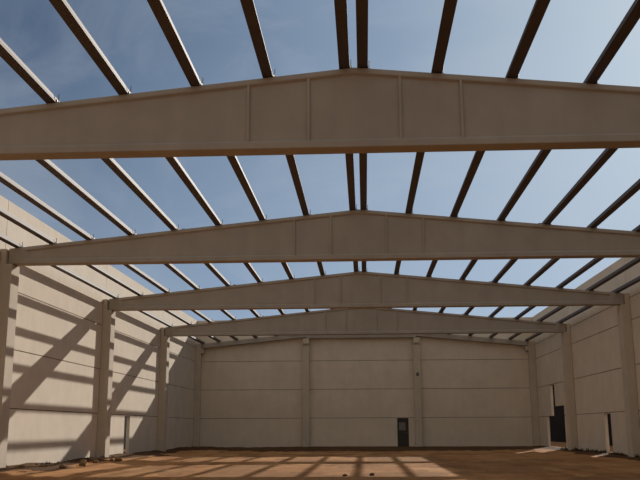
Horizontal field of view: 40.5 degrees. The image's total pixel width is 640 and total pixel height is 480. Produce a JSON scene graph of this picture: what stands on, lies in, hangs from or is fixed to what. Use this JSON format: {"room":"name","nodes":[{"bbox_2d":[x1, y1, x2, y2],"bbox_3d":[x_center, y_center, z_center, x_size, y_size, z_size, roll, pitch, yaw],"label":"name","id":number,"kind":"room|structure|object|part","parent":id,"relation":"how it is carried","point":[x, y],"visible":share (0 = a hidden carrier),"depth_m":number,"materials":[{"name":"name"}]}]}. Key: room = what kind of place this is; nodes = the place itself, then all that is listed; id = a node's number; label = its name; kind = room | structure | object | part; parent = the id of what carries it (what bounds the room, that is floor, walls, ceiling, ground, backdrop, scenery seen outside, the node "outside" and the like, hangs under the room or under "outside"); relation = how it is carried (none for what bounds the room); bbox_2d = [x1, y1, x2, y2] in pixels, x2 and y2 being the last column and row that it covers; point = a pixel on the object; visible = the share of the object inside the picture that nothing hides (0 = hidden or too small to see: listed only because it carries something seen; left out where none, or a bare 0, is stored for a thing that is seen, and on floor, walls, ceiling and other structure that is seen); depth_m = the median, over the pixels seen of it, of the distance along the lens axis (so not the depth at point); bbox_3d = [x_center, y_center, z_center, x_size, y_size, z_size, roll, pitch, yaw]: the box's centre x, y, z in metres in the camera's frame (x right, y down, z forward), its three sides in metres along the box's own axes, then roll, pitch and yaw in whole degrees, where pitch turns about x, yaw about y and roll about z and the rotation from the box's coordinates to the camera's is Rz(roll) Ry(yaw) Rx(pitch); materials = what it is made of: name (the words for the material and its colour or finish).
{"room":"unfinished warehouse","nodes":[
{"label":"unfinished warehouse","id":0,"kind":"room"},
{"bbox_2d":[0,195,196,465],"bbox_3d":[-11.312,4.533,36.200,0.180,9.980,63.394,-1,-12,3],"label":"wall","id":1,"kind":"structure","parent":0,"point":[53,416],"depth_m":39.67,"materials":[{"name":"concrete"}]},
{"bbox_2d":[0,447,639,479],"bbox_3d":[1.577,8.086,30.659,26.360,0.263,71.430,-1,-12,3],"label":"floor","id":2,"kind":"structure","parent":0,"point":[606,464],"depth_m":35.51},
{"bbox_2d":[0,249,19,467],"bbox_3d":[-11.261,4.336,30.819,0.446,8.080,0.750,-1,-12,3],"label":"concrete column","id":3,"kind":"structure","parent":2,"relation":"on","point":[9,273],"depth_m":30.82,"materials":[{"name":"concrete"}]},
{"bbox_2d":[8,209,639,265],"bbox_3d":[1.477,-0.167,31.146,25.500,1.810,0.480,-1,-12,3],"label":"roof beam","id":4,"kind":"structure","parent":3,"relation":"on","point":[350,235],"depth_m":30.98,"materials":[{"name":"concrete"}]},
{"bbox_2d":[0,233,22,247],"bbox_3d":[-11.248,-1.112,25.589,0.285,0.208,12.532,-1,-12,3],"label":"roof purlin","id":5,"kind":"structure","parent":4,"relation":"on","point":[3,238],"depth_m":30.65,"materials":[{"name":"concrete"}]},
{"bbox_2d":[0,207,56,243],"bbox_3d":[-10.000,-1.251,25.554,0.285,0.208,12.532,-1,-12,3],"label":"roof purlin","id":6,"kind":"structure","parent":4,"relation":"on","point":[3,212],"depth_m":28.93,"materials":[{"name":"concrete"}]},
{"bbox_2d":[0,172,93,239],"bbox_3d":[-8.652,-1.402,25.516,0.285,0.208,12.532,-1,-12,3],"label":"roof purlin","id":7,"kind":"structure","parent":4,"relation":"on","point":[4,179],"depth_m":26.76,"materials":[{"name":"concrete"}]},
{"bbox_2d":[36,160,134,234],"bbox_3d":[-7.135,-1.571,25.474,0.285,0.208,12.532,-1,-12,3],"label":"roof purlin","id":8,"kind":"structure","parent":4,"relation":"on","point":[51,167],"depth_m":26.06,"materials":[{"name":"concrete"}]},
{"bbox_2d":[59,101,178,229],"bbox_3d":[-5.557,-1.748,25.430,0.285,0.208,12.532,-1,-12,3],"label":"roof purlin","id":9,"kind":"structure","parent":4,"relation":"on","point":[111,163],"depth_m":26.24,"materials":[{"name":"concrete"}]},
{"bbox_2d":[165,157,222,224],"bbox_3d":[-3.955,-1.927,25.385,0.285,0.208,12.532,-1,-12,3],"label":"roof purlin","id":10,"kind":"structure","parent":4,"relation":"on","point":[173,161],"depth_m":26.63,"materials":[{"name":"metal"}]},
{"bbox_2d":[227,156,266,220],"bbox_3d":[-2.363,-2.105,25.340,0.285,0.208,12.532,-1,-12,3],"label":"roof purlin","id":11,"kind":"structure","parent":4,"relation":"on","point":[233,160],"depth_m":26.91,"materials":[{"name":"concrete"}]},
{"bbox_2d":[285,155,310,215],"bbox_3d":[-0.781,-2.282,25.296,0.285,0.208,12.532,-1,-12,3],"label":"roof purlin","id":12,"kind":"structure","parent":4,"relation":"on","point":[292,165],"depth_m":27.17,"materials":[{"name":"concrete"}]},
{"bbox_2d":[345,154,356,209],"bbox_3d":[0.886,-2.468,25.250,0.285,0.208,12.532,-1,-12,3],"label":"roof purlin","id":13,"kind":"structure","parent":4,"relation":"on","point":[349,157],"depth_m":27.57,"materials":[{"name":"concrete"}]},
{"bbox_2d":[359,153,367,209],"bbox_3d":[1.281,-2.450,25.225,0.285,0.200,12.532,-1,-12,3],"label":"roof purlin","id":14,"kind":"structure","parent":4,"relation":"on","point":[362,156],"depth_m":27.47,"materials":[{"name":"concrete"}]},
{"bbox_2d":[405,152,424,213],"bbox_3d":[2.880,-2.320,25.113,0.285,0.200,12.532,-1,-12,3],"label":"roof purlin","id":15,"kind":"structure","parent":4,"relation":"on","point":[419,157],"depth_m":26.93,"materials":[{"name":"metal"}]},
{"bbox_2d":[450,76,505,216],"bbox_3d":[4.478,-2.189,25.002,0.285,0.200,12.532,-1,-12,3],"label":"roof purlin","id":16,"kind":"structure","parent":4,"relation":"on","point":[478,155],"depth_m":26.59,"materials":[{"name":"metal"}]},
{"bbox_2d":[497,82,583,220],"bbox_3d":[6.147,-2.053,24.885,0.285,0.200,12.532,-1,-12,3],"label":"roof purlin","id":17,"kind":"structure","parent":4,"relation":"on","point":[542,155],"depth_m":26.07,"materials":[{"name":"concrete"}]},
{"bbox_2d":[543,148,617,224],"bbox_3d":[7.735,-1.923,24.774,0.285,0.200,12.532,-1,-12,3],"label":"roof purlin","id":18,"kind":"structure","parent":4,"relation":"on","point":[606,154],"depth_m":25.59,"materials":[{"name":"metal"}]},
{"bbox_2d":[588,179,639,227],"bbox_3d":[9.324,-1.793,24.663,0.285,0.200,12.532,-1,-12,3],"label":"roof purlin","id":19,"kind":"structure","parent":4,"relation":"on","point":[635,187],"depth_m":27.52,"materials":[{"name":"metal"}]},
{"bbox_2d":[6,455,105,466],"bbox_3d":[-10.788,9.256,36.322,0.495,0.249,11.206,-1,-12,3],"label":"dry weeds","id":20,"kind":"object","parent":2,"relation":"on","point":[103,455],"visible":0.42,"depth_m":35.18,"materials":[{"name":"brown plant"}]},
{"bbox_2d":[96,299,115,457],"bbox_3d":[-10.622,6.991,43.062,0.446,8.080,0.750,-1,-12,3],"label":"concrete column","id":21,"kind":"structure","parent":2,"relation":"on","point":[108,319],"depth_m":42.80,"materials":[{"name":"concrete"}]},
{"bbox_2d":[109,271,623,310],"bbox_3d":[2.116,2.488,43.389,25.500,1.810,0.480,-1,-12,3],"label":"roof beam","id":22,"kind":"structure","parent":21,"relation":"on","point":[359,289],"depth_m":43.18,"materials":[{"name":"concrete"}]},
{"bbox_2d":[23,245,118,297],"bbox_3d":[-10.609,1.543,37.832,0.285,0.208,12.532,-1,-12,3],"label":"roof purlin","id":23,"kind":"structure","parent":22,"relation":"on","point":[60,268],"depth_m":38.78,"materials":[{"name":"concrete"}]},
{"bbox_2d":[57,242,142,295],"bbox_3d":[-9.361,1.404,37.797,0.285,0.208,12.532,-1,-12,3],"label":"roof purlin","id":24,"kind":"structure","parent":22,"relation":"on","point":[96,268],"depth_m":39.13,"materials":[{"name":"metal"}]},
{"bbox_2d":[94,238,169,292],"bbox_3d":[-8.013,1.253,37.759,0.285,0.208,12.532,-1,-12,3],"label":"roof purlin","id":25,"kind":"structure","parent":22,"relation":"on","point":[131,267],"depth_m":39.59,"materials":[{"name":"metal"}]},
{"bbox_2d":[134,232,199,288],"bbox_3d":[-6.496,1.083,37.717,0.285,0.208,12.532,-1,-12,3],"label":"roof purlin","id":26,"kind":"structure","parent":22,"relation":"on","point":[171,267],"depth_m":39.98,"materials":[{"name":"concrete"}]},
{"bbox_2d":[179,229,230,285],"bbox_3d":[-4.919,0.907,37.673,0.285,0.208,12.532,-1,-12,3],"label":"roof purlin","id":27,"kind":"structure","parent":22,"relation":"on","point":[210,266],"depth_m":40.41,"materials":[{"name":"concrete"}]},
{"bbox_2d":[221,222,262,282],"bbox_3d":[-3.317,0.728,37.628,0.285,0.208,12.532,-1,-12,3],"label":"roof purlin","id":28,"kind":"structure","parent":22,"relation":"on","point":[249,267],"depth_m":40.83,"materials":[{"name":"metal"}]},
{"bbox_2d":[281,262,293,278],"bbox_3d":[-1.724,0.550,37.584,0.285,0.208,12.532,-1,-12,3],"label":"roof purlin","id":29,"kind":"structure","parent":22,"relation":"on","point":[284,264],"depth_m":41.24,"materials":[{"name":"metal"}]},
{"bbox_2d":[317,262,324,274],"bbox_3d":[-0.142,0.373,37.539,0.285,0.208,12.532,-1,-12,3],"label":"roof purlin","id":30,"kind":"structure","parent":22,"relation":"on","point":[320,266],"depth_m":41.64,"materials":[{"name":"concrete"}]},
{"bbox_2d":[353,261,358,271],"bbox_3d":[1.525,0.187,37.493,0.285,0.208,12.532,-1,-12,3],"label":"roof purlin","id":31,"kind":"structure","parent":22,"relation":"on","point":[355,263],"depth_m":41.94,"materials":[{"name":"concrete"}]},
{"bbox_2d":[362,261,366,271],"bbox_3d":[1.920,0.205,37.468,0.285,0.200,12.532,-1,-12,3],"label":"roof purlin","id":32,"kind":"structure","parent":22,"relation":"on","point":[363,262],"depth_m":42.09,"materials":[{"name":"metal"}]},
{"bbox_2d":[394,261,400,273],"bbox_3d":[3.518,0.335,37.357,0.285,0.200,12.532,-1,-12,3],"label":"roof purlin","id":33,"kind":"structure","parent":22,"relation":"on","point":[398,263],"depth_m":41.50,"materials":[{"name":"metal"}]},
{"bbox_2d":[426,260,437,276],"bbox_3d":[5.117,0.466,37.245,0.285,0.200,12.532,-1,-12,3],"label":"roof purlin","id":34,"kind":"structure","parent":22,"relation":"on","point":[434,262],"depth_m":40.93,"materials":[{"name":"metal"}]},
{"bbox_2d":[460,218,497,279],"bbox_3d":[6.785,0.602,37.128,0.285,0.200,12.532,-1,-12,3],"label":"roof purlin","id":35,"kind":"structure","parent":22,"relation":"on","point":[472,263],"depth_m":40.42,"materials":[{"name":"metal"}]},
{"bbox_2d":[492,222,542,282],"bbox_3d":[8.374,0.732,37.017,0.285,0.200,12.532,-1,-12,3],"label":"roof purlin","id":36,"kind":"structure","parent":22,"relation":"on","point":[511,262],"depth_m":39.71,"materials":[{"name":"metal"}]},
{"bbox_2d":[525,226,587,284],"bbox_3d":[9.963,0.861,36.906,0.285,0.200,12.532,-1,-12,3],"label":"roof purlin","id":37,"kind":"structure","parent":22,"relation":"on","point":[551,262],"depth_m":39.13,"materials":[{"name":"metal"}]},
{"bbox_2d":[557,229,633,287],"bbox_3d":[11.541,0.990,36.796,0.285,0.200,12.532,-1,-12,3],"label":"roof purlin","id":38,"kind":"structure","parent":22,"relation":"on","point":[594,261],"depth_m":38.52,"materials":[{"name":"metal"}]},
{"bbox_2d":[588,257,639,290],"bbox_3d":[13.010,1.110,36.694,0.285,0.200,12.532,-1,-12,3],"label":"roof purlin","id":39,"kind":"structure","parent":22,"relation":"on","point":[635,261],"depth_m":38.21,"materials":[{"name":"metal"}]},
{"bbox_2d":[614,276,639,292],"bbox_3d":[14.259,1.212,36.606,0.285,0.200,12.532,-1,-12,3],"label":"roof purlin","id":40,"kind":"structure","parent":22,"relation":"on","point":[636,280],"depth_m":40.54,"materials":[{"name":"metal"}]},
{"bbox_2d":[157,327,169,450],"bbox_3d":[-9.983,9.646,55.305,0.446,8.080,0.750,-1,-12,3],"label":"concrete column","id":41,"kind":"structure","parent":2,"relation":"on","point":[164,340],"depth_m":55.04,"materials":[{"name":"concrete"}]},
{"bbox_2d":[165,308,565,336],"bbox_3d":[2.755,5.143,55.632,25.500,1.810,0.480,-1,-12,3],"label":"roof beam","id":42,"kind":"structure","parent":41,"relation":"on","point":[352,321],"depth_m":55.43,"materials":[{"name":"concrete"}]},
{"bbox_2d":[118,297,172,326],"bbox_3d":[-9.970,4.198,50.075,0.285,0.208,12.532,-1,-12,3],"label":"roof purlin","id":43,"kind":"structure","parent":42,"relation":"on","point":[148,314],"depth_m":52.06,"materials":[{"name":"metal"}]},
{"bbox_2d":[143,294,191,324],"bbox_3d":[-8.722,4.058,50.040,0.285,0.208,12.532,-1,-12,3],"label":"roof purlin","id":44,"kind":"structure","parent":42,"relation":"on","point":[172,313],"depth_m":52.61,"materials":[{"name":"metal"}]},
{"bbox_2d":[172,325,204,343],"bbox_3d":[-9.353,6.763,61.903,0.285,0.208,11.681,-1,-12,3],"label":"roof purlin","id":45,"kind":"structure","parent":42,"relation":"on","point":[191,337],"depth_m":64.68,"materials":[{"name":"concrete"}]},
{"bbox_2d":[170,291,212,321],"bbox_3d":[-7.375,3.908,50.002,0.285,0.208,12.532,-1,-12,3],"label":"roof purlin","id":46,"kind":"structure","parent":42,"relation":"on","point":[197,312],"depth_m":53.06,"materials":[{"name":"concrete"}]},
{"bbox_2d":[192,323,220,341],"bbox_3d":[-8.105,6.623,61.868,0.285,0.208,11.681,-1,-12,3],"label":"roof purlin","id":47,"kind":"structure","parent":42,"relation":"on","point":[211,337],"depth_m":65.31,"materials":[{"name":"concrete"}]},
{"bbox_2d":[200,288,235,319],"bbox_3d":[-5.857,3.738,49.960,0.285,0.208,12.532,-1,-12,3],"label":"roof purlin","id":48,"kind":"structure","parent":42,"relation":"on","point":[225,312],"depth_m":53.67,"materials":[{"name":"concrete"}]},
{"bbox_2d":[230,284,259,316],"bbox_3d":[-4.280,3.562,49.916,0.285,0.208,12.532,-1,-12,3],"label":"roof purlin","id":49,"kind":"structure","parent":42,"relation":"on","point":[254,312],"depth_m":54.16,"materials":[{"name":"metal"}]},
{"bbox_2d":[464,307,473,314],"bbox_3d":[9.013,3.386,49.261,0.285,0.200,12.532,-1,-12,3],"label":"roof purlin","id":50,"kind":"structure","parent":42,"relation":"on","point":[469,309],"depth_m":53.67,"materials":[{"name":"concrete"}]},
{"bbox_2d":[489,283,524,316],"bbox_3d":[10.601,3.516,49.150,0.285,0.200,12.532,-1,-12,3],"label":"roof purlin","id":51,"kind":"structure","parent":42,"relation":"on","point":[498,309],"depth_m":52.74,"materials":[{"name":"metal"}]},
{"bbox_2d":[515,286,556,318],"bbox_3d":[12.180,3.645,49.039,0.285,0.200,12.532,-1,-12,3],"label":"roof purlin","id":52,"kind":"structure","parent":42,"relation":"on","point":[529,308],"depth_m":51.83,"materials":[{"name":"metal"}]},
{"bbox_2d":[525,321,557,340],"bbox_3d":[15.515,6.432,60.677,0.285,0.200,11.681,-1,-12,3],"label":"roof purlin","id":53,"kind":"structure","parent":42,"relation":"on","point":[536,334],"depth_m":63.22,"materials":[{"name":"metal"}]},
{"bbox_2d":[538,288,587,320],"bbox_3d":[13.649,3.765,48.937,0.285,0.200,12.532,-1,-12,3],"label":"roof purlin","id":54,"kind":"structure","parent":42,"relation":"on","point":[558,308],"depth_m":51.21,"materials":[{"name":"metal"}]},
{"bbox_2d":[558,290,613,322],"bbox_3d":[14.898,3.867,48.849,0.285,0.200,12.532,-1,-12,3],"label":"roof purlin","id":55,"kind":"structure","parent":42,"relation":"on","point":[584,308],"depth_m":50.73,"materials":[{"name":"metal"}]},
{"bbox_2d":[193,344,204,446],"bbox_3d":[-9.287,12.069,66.537,0.665,8.104,0.445,-1,-12,3],"label":"column","id":56,"kind":"structure","parent":2,"relation":"on","point":[198,351],"depth_m":66.40,"materials":[{"name":"concrete"}]},
{"bbox_2d":[201,335,305,348],"bbox_3d":[-5.133,7.812,67.251,8.110,1.149,0.400,-1,-12,3],"label":"beam","id":57,"kind":"structure","parent":56,"relation":"on","point":[282,337],"depth_m":67.07,"materials":[{"name":"concrete"}]},
{"bbox_2d":[303,339,309,446],"bbox_3d":[-1.060,11.754,66.094,0.520,8.460,0.605,-1,-12,3],"label":"column","id":58,"kind":"structure","parent":2,"relation":"on","point":[306,342],"depth_m":65.99,"materials":[{"name":"concrete"}]},
{"bbox_2d":[306,334,415,338],"bbox_3d":[3.154,7.131,66.966,8.450,0.870,0.400,-1,-12,3],"label":"beam","id":59,"kind":"structure","parent":58,"relation":"on","point":[385,335],"depth_m":66.70,"materials":[{"name":"concrete"}]},
{"bbox_2d":[0,445,639,473],"bbox_3d":[2.362,11.345,45.699,26.000,0.317,40.250,-1,-12,3],"label":"soil","id":60,"kind":"object","parent":2,"relation":"on","point":[50,467],"visible":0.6,"depth_m":57.82,"materials":[{"name":"brown soil"}]},
{"bbox_2d":[572,447,627,455],"bbox_3d":[15.078,11.476,47.252,0.580,0.323,11.543,-1,-12,3],"label":"dry weeds","id":61,"kind":"object","parent":60,"relation":"on","point":[577,449],"visible":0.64,"depth_m":46.90,"materials":[{"name":"brown plant"}]},
{"bbox_2d":[413,337,422,446],"bbox_3d":[7.404,11.627,65.680,0.530,8.460,0.605,-1,-12,3],"label":"column","id":62,"kind":"structure","parent":2,"relation":"on","point":[416,341],"depth_m":65.55,"materials":[{"name":"concrete"}]},
{"bbox_2d":[525,341,539,445],"bbox_3d":[15.985,11.698,65.299,0.705,8.086,0.445,-1,-12,3],"label":"column","id":63,"kind":"structure","parent":2,"relation":"on","point":[530,348],"depth_m":65.14,"materials":[{"name":"concrete"}]},
{"bbox_2d":[416,334,527,345],"bbox_3d":[11.610,7.558,66.432,8.440,1.182,0.400,-1,-12,3],"label":"beam","id":64,"kind":"structure","parent":63,"relation":"on","point":[441,336],"depth_m":66.23,"materials":[{"name":"concrete"}]},
{"bbox_2d":[509,320,537,339],"bbox_3d":[14.266,6.330,60.764,0.285,0.200,11.681,-1,-12,3],"label":"roof purlin","id":65,"kind":"structure","parent":64,"relation":"on","point":[516,334],"depth_m":64.06,"materials":[{"name":"metal"}]},
{"bbox_2d":[561,323,577,449],"bbox_3d":[15.529,9.262,54.057,0.446,8.080,0.750,-1,-12,3],"label":"concrete column","id":66,"kind":"structure","parent":2,"relation":"on","point":[572,438],"depth_m":53.79,"materials":[{"name":"concrete"}]},
{"bbox_2d":[617,293,639,456],"bbox_3d":[14.891,6.608,41.814,0.446,8.080,0.750,-1,-12,3],"label":"concrete column","id":67,"kind":"structure","parent":2,"relation":"on","point":[623,310],"depth_m":41.56,"materials":[{"name":"concrete"}]},
{"bbox_3d":[-11.900,1.682,18.575,0.446,8.080,0.750,-1,-12,3],"label":"concrete column","id":68,"kind":"structure","parent":2,"relation":"on","visible":0},
{"bbox_2d":[0,68,639,160],"bbox_3d":[0.839,-2.821,18.903,25.500,1.810,0.480,-1,-12,3],"label":"roof beam","id":69,"kind":"structure","parent":68,"relation":"on","point":[347,110],"depth_m":18.73,"materials":[{"name":"concrete"}]},
{"bbox_2d":[0,38,58,103],"bbox_3d":[-6.215,-4.482,12.820,0.285,0.208,13.283,-1,-12,3],"label":"roof purlin","id":70,"kind":"structure","parent":69,"relation":"on","point":[6,53],"depth_m":17.56,"materials":[{"name":"metal"}]},
{"bbox_2d":[49,0,131,94],"bbox_3d":[-4.613,-4.661,12.775,0.285,0.208,13.283,-1,-12,3],"label":"roof purlin","id":71,"kind":"structure","parent":69,"relation":"on","point":[62,7],"depth_m":16.61,"materials":[{"name":"metal"}]},
{"bbox_2d":[147,0,203,86],"bbox_3d":[-3.021,-4.839,12.731,0.285,0.208,13.283,-1,-12,3],"label":"roof purlin","id":72,"kind":"structure","parent":69,"relation":"on","point":[158,7],"depth_m":16.81,"materials":[{"name":"metal"}]},
{"bbox_2d":[240,0,275,77],"bbox_3d":[-1.439,-5.016,12.687,0.285,0.208,13.283,-1,-12,3],"label":"roof purlin","id":73,"kind":"structure","parent":69,"relation":"on","point":[248,6],"depth_m":17.02,"materials":[{"name":"metal"}]},
{"bbox_2d":[334,0,351,68],"bbox_3d":[0.229,-5.202,12.640,0.285,0.208,13.283,-1,-12,3],"label":"roof purlin","id":74,"kind":"structure","parent":69,"relation":"on","point":[340,6],"depth_m":17.19,"materials":[{"name":"metal"}]},
{"bbox_2d":[356,0,369,68],"bbox_3d":[0.623,-5.184,12.616,0.285,0.200,13.283,-1,-12,3],"label":"roof purlin","id":75,"kind":"structure","parent":69,"relation":"on","point":[361,5],"depth_m":17.24,"materials":[{"name":"metal"}]},
{"bbox_2d":[431,0,457,73],"bbox_3d":[2.222,-5.054,12.504,0.285,0.200,13.283,-1,-12,3],"label":"roof purlin","id":76,"kind":"structure","parent":69,"relation":"on","point":[449,7],"depth_m":16.98,"materials":[{"name":"metal"}]},
{"bbox_2d":[505,0,550,78],"bbox_3d":[3.820,-4.923,12.392,0.285,0.200,13.283,-1,-12,3],"label":"roof purlin","id":77,"kind":"structure","parent":69,"relation":"on","point":[540,7],"depth_m":16.73,"materials":[{"name":"metal"}]},
{"bbox_2d":[584,0,639,83],"bbox_3d":[5.489,-4.787,12.275,0.285,0.200,13.283,-1,-12,3],"label":"roof purlin","id":78,"kind":"structure","parent":69,"relation":"on","point":[632,16],"depth_m":16.65,"materials":[{"name":"metal"}]},
{"bbox_2d":[197,317,532,447],"bbox_3d":[3.371,11.029,66.427,25.964,9.980,0.180,-1,-12,3],"label":"wall","id":79,"kind":"structure","parent":0,"point":[473,393],"depth_m":66.19,"materials":[{"name":"concrete"}]},
{"bbox_2d":[397,418,408,445],"bbox_3d":[6.272,14.526,65.507,0.860,2.130,0.120,-1,-12,3],"label":"door","id":80,"kind":"structure","parent":79,"relation":"in","point":[402,423],"depth_m":65.50,"materials":[{"name":"metal"}]},
{"bbox_3d":[6.215,14.088,65.588,0.490,0.580,0.016,-1,-12,3],"label":"pane","id":81,"kind":"part","parent":80,"relation":"part of","materials":[{"name":"clear glass"}]},
{"bbox_2d":[532,258,639,454],"bbox_3d":[14.834,4.139,34.921,0.180,9.980,63.394,-1,-12,3],"label":"wall","id":82,"kind":"structure","parent":0,"point":[596,358],"depth_m":49.14,"materials":[{"name":"concrete"}]},
{"label":"outside","id":83,"kind":"structure","parent":0,"visible":0},
{"bbox_2d":[70,441,639,479],"bbox_3d":[4.547,20.696,87.486,320.000,0.410,340.000,-1,-12,3],"label":"ground","id":84,"kind":"structure","parent":83,"point":[512,466],"depth_m":31.31,"materials":[{"name":"brown soil"}]},
{"bbox_2d":[123,416,126,449],"bbox_3d":[-19.198,17.135,84.374,11.571,5.456,110.000,-1,-12,3],"label":"bank","id":85,"kind":"object","parent":84,"relation":"on","point":[125,421],"depth_m":66.83,"materials":[{"name":"soil"}]},
{"bbox_2d":[549,385,612,445],"bbox_3d":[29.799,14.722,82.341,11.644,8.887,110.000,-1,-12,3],"label":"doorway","id":86,"kind":"structure","parent":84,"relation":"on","point":[557,422],"depth_m":90.97,"materials":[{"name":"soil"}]}
]}

